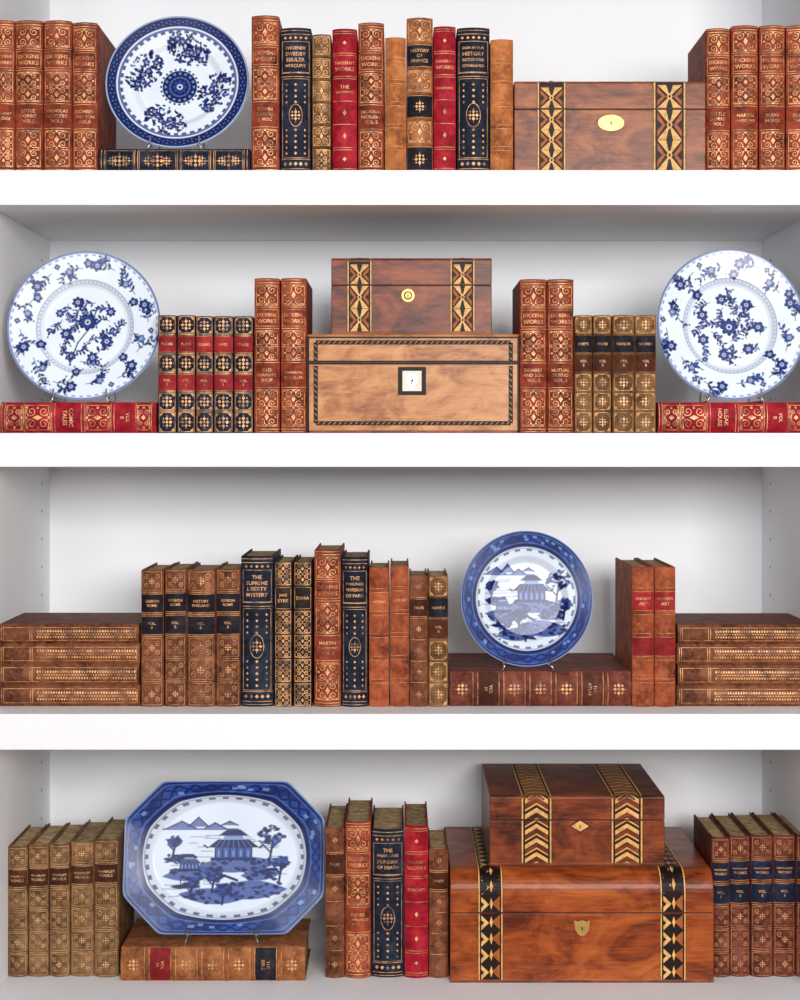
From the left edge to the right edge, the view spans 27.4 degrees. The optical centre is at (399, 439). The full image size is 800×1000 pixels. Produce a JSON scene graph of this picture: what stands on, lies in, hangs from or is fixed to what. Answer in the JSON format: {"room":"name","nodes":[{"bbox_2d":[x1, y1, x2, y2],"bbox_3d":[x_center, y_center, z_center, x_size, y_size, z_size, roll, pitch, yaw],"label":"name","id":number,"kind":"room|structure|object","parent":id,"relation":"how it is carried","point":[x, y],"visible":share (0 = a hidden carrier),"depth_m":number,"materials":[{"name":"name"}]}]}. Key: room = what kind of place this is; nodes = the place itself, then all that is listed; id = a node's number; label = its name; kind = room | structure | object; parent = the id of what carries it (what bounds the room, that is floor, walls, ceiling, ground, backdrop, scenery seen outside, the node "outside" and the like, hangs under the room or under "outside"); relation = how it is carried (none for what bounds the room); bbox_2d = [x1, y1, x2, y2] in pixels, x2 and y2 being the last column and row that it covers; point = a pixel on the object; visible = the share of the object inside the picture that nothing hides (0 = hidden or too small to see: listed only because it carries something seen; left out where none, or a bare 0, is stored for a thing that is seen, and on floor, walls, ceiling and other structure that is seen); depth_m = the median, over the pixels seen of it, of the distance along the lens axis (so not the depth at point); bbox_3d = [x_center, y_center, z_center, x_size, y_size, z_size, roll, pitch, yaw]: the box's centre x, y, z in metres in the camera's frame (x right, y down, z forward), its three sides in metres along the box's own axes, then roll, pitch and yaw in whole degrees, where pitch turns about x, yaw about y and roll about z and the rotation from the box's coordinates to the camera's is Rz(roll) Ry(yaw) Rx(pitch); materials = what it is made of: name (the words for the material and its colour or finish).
{"room":"home library","nodes":[
{"label":"home library","id":0,"kind":"room"},
{"bbox_2d":[0,0,49,986],"bbox_3d":[-0.593,0.200,2.507,0.030,2.500,0.414,0,0,0],"label":"wall","id":1,"kind":"structure","parent":0,"point":[23,497],"depth_m":2.49,"materials":[{"name":"white paint"}]},
{"bbox_2d":[50,0,761,918],"bbox_3d":[0.010,0.200,2.724,1.236,2.500,0.020,0,0,0],"label":"wall","id":2,"kind":"structure","parent":0,"point":[108,525],"depth_m":2.71,"materials":[{"name":"white paint"}]},
{"bbox_2d":[0,170,799,240],"bbox_3d":[0.010,-0.353,2.507,1.176,0.049,0.414,0,0,0],"label":"shelf","id":3,"kind":"object","parent":2,"relation":"attached to","point":[57,205],"visible":1,"depth_m":2.30,"materials":[{"name":"white paint"}]},
{"bbox_2d":[0,20,115,169],"bbox_3d":[-0.503,-0.487,2.410,0.147,0.218,0.162,0,0,0],"label":"books","id":4,"kind":"object","parent":3,"relation":"on","point":[56,113],"visible":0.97,"depth_m":2.33,"materials":[{"name":"leather"}]},
{"bbox_2d":[98,149,251,169],"bbox_3d":[-0.321,-0.396,2.406,0.216,0.036,0.150,0,0,0],"label":"book","id":5,"kind":"object","parent":3,"relation":"on","point":[108,159],"visible":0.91,"depth_m":2.33,"materials":[{"name":"leather"}]},
{"bbox_2d":[147,136,204,148],"bbox_3d":[-0.321,-0.479,2.378,0.078,0.131,0.084,0,0,0],"label":"plate stand","id":6,"kind":"object","parent":5,"relation":"on","point":[150,145],"visible":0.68,"depth_m":2.34,"materials":[{"name":"metal"}]},
{"bbox_2d":[105,16,248,147],"bbox_3d":[-0.321,-0.516,2.373,0.207,0.198,0.055,0,0,0],"label":"plate","id":7,"kind":"object","parent":5,"relation":"on","point":[174,81],"visible":1,"depth_m":2.38,"materials":[{"name":"ceramic"}]},
{"bbox_2d":[252,15,512,169],"bbox_3d":[-0.025,-0.490,2.412,0.372,0.225,0.167,0,0,0],"label":"books","id":8,"kind":"object","parent":3,"relation":"on","point":[438,98],"visible":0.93,"depth_m":2.33,"materials":[{"name":"leather"}]},
{"bbox_2d":[513,81,705,169],"bbox_3d":[0.298,-0.444,2.429,0.272,0.132,0.202,0,0,0],"label":"box","id":9,"kind":"object","parent":3,"relation":"on","point":[559,125],"visible":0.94,"depth_m":2.33,"materials":[{"name":"brown wood"}]},
{"bbox_2d":[688,25,799,169],"bbox_3d":[0.511,-0.483,2.408,0.152,0.210,0.156,0,0,0],"label":"books","id":10,"kind":"object","parent":3,"relation":"on","point":[750,74],"visible":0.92,"depth_m":2.33,"materials":[{"name":"leather"}]},
{"bbox_2d":[0,672,799,749],"bbox_3d":[0.010,0.409,2.507,1.176,0.050,0.414,0,0,0],"label":"shelf","id":11,"kind":"object","parent":2,"relation":"attached to","point":[140,727],"visible":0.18,"depth_m":2.30,"materials":[{"name":"white paint"}]},
{"bbox_2d":[0,613,140,705],"bbox_3d":[-0.476,0.324,2.442,0.203,0.118,0.164,0,0,0],"label":"books","id":12,"kind":"object","parent":11,"relation":"on","point":[47,659],"visible":0.98,"depth_m":2.36,"materials":[{"name":"leather"}]},
{"bbox_2d":[141,543,447,706],"bbox_3d":[-0.151,0.271,2.442,0.442,0.226,0.167,0,0,0],"label":"books","id":13,"kind":"object","parent":11,"relation":"on","point":[270,628],"visible":1,"depth_m":2.36,"materials":[{"name":"leather"}]},
{"bbox_2d":[448,653,631,705],"bbox_3d":[0.202,0.358,2.466,0.262,0.050,0.212,0,0,0],"label":"book","id":14,"kind":"object","parent":11,"relation":"on","point":[474,679],"visible":0.98,"depth_m":2.37,"materials":[{"name":"leather"}]},
{"bbox_2d":[460,531,592,666],"bbox_3d":[0.186,0.232,2.419,0.195,0.196,0.054,0,0,0],"label":"plate","id":15,"kind":"object","parent":14,"relation":"on","point":[526,598],"visible":1,"depth_m":2.42,"materials":[{"name":"ceramic"}]},
{"bbox_2d":[501,657,553,669],"bbox_3d":[0.186,0.269,2.425,0.074,0.129,0.084,0,0,0],"label":"plate stand","id":16,"kind":"object","parent":14,"relation":"on","point":[504,663],"visible":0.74,"depth_m":2.38,"materials":[{"name":"metal"}]},
{"bbox_2d":[615,557,674,706],"bbox_3d":[0.365,0.283,2.455,0.062,0.201,0.192,0,0,0],"label":"books","id":17,"kind":"object","parent":11,"relation":"on","point":[644,589],"visible":1,"depth_m":2.36,"materials":[{"name":"leather"}]},
{"bbox_2d":[675,613,799,705],"bbox_3d":[0.497,0.325,2.442,0.199,0.118,0.162,0,0,0],"label":"books","id":18,"kind":"object","parent":11,"relation":"on","point":[722,659],"visible":0.98,"depth_m":2.36,"materials":[{"name":"leather"}]},
{"bbox_2d":[0,433,799,466],"bbox_3d":[0.010,0.014,2.507,1.176,0.048,0.414,0,0,0],"label":"shelf","id":19,"kind":"object","parent":2,"relation":"attached to","point":[16,449],"visible":1,"depth_m":2.30,"materials":[{"name":"white paint"}]},
{"bbox_2d":[0,402,157,432],"bbox_3d":[-0.457,-0.032,2.405,0.221,0.044,0.150,0,0,0],"label":"book","id":20,"kind":"object","parent":19,"relation":"on","point":[15,417],"visible":1,"depth_m":2.33,"materials":[{"name":"leather"}]},
{"bbox_2d":[7,251,159,399],"bbox_3d":[-0.455,-0.165,2.372,0.222,0.217,0.060,0,0,0],"label":"plate","id":21,"kind":"object","parent":20,"relation":"on","point":[81,325],"visible":1,"depth_m":2.38,"materials":[{"name":"ceramic"}]},
{"bbox_2d":[51,389,116,401],"bbox_3d":[-0.455,-0.125,2.377,0.083,0.143,0.088,0,0,0],"label":"plate stand","id":22,"kind":"object","parent":20,"relation":"on","point":[53,397],"visible":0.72,"depth_m":2.34,"materials":[{"name":"metal"}]},
{"bbox_2d":[158,315,254,432],"bbox_3d":[-0.276,-0.093,2.398,0.135,0.168,0.138,0,0,0],"label":"books","id":23,"kind":"object","parent":19,"relation":"on","point":[206,364],"visible":0.98,"depth_m":2.33,"materials":[{"name":"leather"}]},
{"bbox_2d":[255,278,311,432],"bbox_3d":[-0.170,-0.120,2.411,0.074,0.220,0.163,0,0,0],"label":"books","id":24,"kind":"object","parent":19,"relation":"on","point":[283,307],"visible":0.95,"depth_m":2.33,"materials":[{"name":"leather"}]},
{"bbox_2d":[307,334,518,432],"bbox_3d":[0.019,-0.080,2.428,0.301,0.140,0.203,0,0,0],"label":"box","id":25,"kind":"object","parent":19,"relation":"on","point":[357,383],"visible":0.96,"depth_m":2.33,"materials":[{"name":"brown wood"}]},
{"bbox_2d":[331,258,491,333],"bbox_3d":[0.016,-0.206,2.422,0.230,0.110,0.162,0,0,0],"label":"box","id":26,"kind":"object","parent":25,"relation":"on","point":[369,295],"visible":0.94,"depth_m":2.34,"materials":[{"name":"brown wood"}]},
{"bbox_2d":[512,279,572,432],"bbox_3d":[0.208,-0.119,2.410,0.076,0.218,0.162,0,0,0],"label":"books","id":27,"kind":"object","parent":19,"relation":"on","point":[542,310],"visible":0.95,"depth_m":2.33,"materials":[{"name":"leather"}]},
{"bbox_2d":[573,315,655,432],"bbox_3d":[0.306,-0.093,2.399,0.116,0.168,0.138,0,0,0],"label":"books","id":28,"kind":"object","parent":19,"relation":"on","point":[614,357],"visible":0.96,"depth_m":2.33,"materials":[{"name":"leather"}]},
{"bbox_2d":[656,402,799,432],"bbox_3d":[0.472,-0.032,2.405,0.213,0.044,0.150,0,0,0],"label":"book","id":29,"kind":"object","parent":19,"relation":"on","point":[671,417],"visible":0.98,"depth_m":2.33,"materials":[{"name":"leather"}]},
{"bbox_2d":[657,249,799,399],"bbox_3d":[0.477,-0.167,2.372,0.214,0.220,0.061,0,0,0],"label":"plate","id":30,"kind":"object","parent":29,"relation":"on","point":[728,320],"visible":1,"depth_m":2.38,"materials":[{"name":"ceramic"}]},
{"bbox_2d":[699,388,763,401],"bbox_3d":[0.477,-0.126,2.377,0.081,0.144,0.088,0,0,0],"label":"plate stand","id":31,"kind":"object","parent":29,"relation":"on","point":[707,397],"visible":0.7,"depth_m":2.34,"materials":[{"name":"metal"}]},
{"bbox_2d":[0,919,799,999],"bbox_3d":[0.010,0.816,2.507,1.176,0.050,0.414,0,0,0],"label":"shelf","id":32,"kind":"object","parent":2,"relation":"attached to","point":[316,986],"visible":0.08,"depth_m":2.37,"materials":[{"name":"white paint"}]},
{"bbox_2d":[8,817,133,976],"bbox_3d":[-0.497,0.690,2.491,0.163,0.202,0.152,0,0,0],"label":"books","id":33,"kind":"object","parent":32,"relation":"on","point":[69,913],"visible":0.99,"depth_m":2.42,"materials":[{"name":"leather"}]},
{"bbox_2d":[120,918,310,980],"bbox_3d":[-0.273,0.766,2.471,0.270,0.049,0.152,0,0,0],"label":"book","id":34,"kind":"object","parent":32,"relation":"on","point":[147,954],"visible":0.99,"depth_m":2.40,"materials":[{"name":"leather"}]},
{"bbox_2d":[184,930,259,944],"bbox_3d":[-0.262,0.665,2.453,0.110,0.153,0.090,0,0,0],"label":"plate stand","id":35,"kind":"object","parent":34,"relation":"on","point":[187,935],"visible":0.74,"depth_m":2.41,"materials":[{"name":"metal"}]},
{"bbox_2d":[122,781,324,934],"bbox_3d":[-0.262,0.620,2.450,0.299,0.217,0.061,0,0,0],"label":"platter","id":36,"kind":"object","parent":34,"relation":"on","point":[200,857],"visible":1,"depth_m":2.45,"materials":[{"name":"blue ceramic"}]},
{"bbox_2d":[325,798,447,977],"bbox_3d":[-0.019,0.676,2.495,0.181,0.230,0.166,0,0,0],"label":"books","id":37,"kind":"object","parent":32,"relation":"on","point":[386,872],"visible":1,"depth_m":2.42,"materials":[{"name":"leather"}]},
{"bbox_2d":[445,827,713,982],"bbox_3d":[0.265,0.710,2.536,0.385,0.162,0.287,0,0,0],"label":"box","id":38,"kind":"object","parent":32,"relation":"on","point":[507,924],"visible":0.72,"depth_m":2.39,"materials":[{"name":"brown wood"}]},
{"bbox_2d":[481,764,664,865],"bbox_3d":[0.262,0.578,2.550,0.259,0.104,0.248,0,0,0],"label":"box","id":39,"kind":"object","parent":38,"relation":"on","point":[533,814],"visible":1,"depth_m":2.43,"materials":[{"name":"brown wood"}]},
{"bbox_2d":[694,812,799,976],"bbox_3d":[0.537,0.687,2.494,0.156,0.208,0.158,0,0,0],"label":"books","id":40,"kind":"object","parent":32,"relation":"on","point":[753,860],"visible":0.98,"depth_m":2.42,"materials":[{"name":"leather"}]},
{"bbox_2d":[762,0,799,831],"bbox_3d":[0.613,0.200,2.507,0.030,2.500,0.414,0,0,0],"label":"wall","id":41,"kind":"structure","parent":0,"point":[782,497],"depth_m":2.57,"materials":[{"name":"white paint"}]}
]}

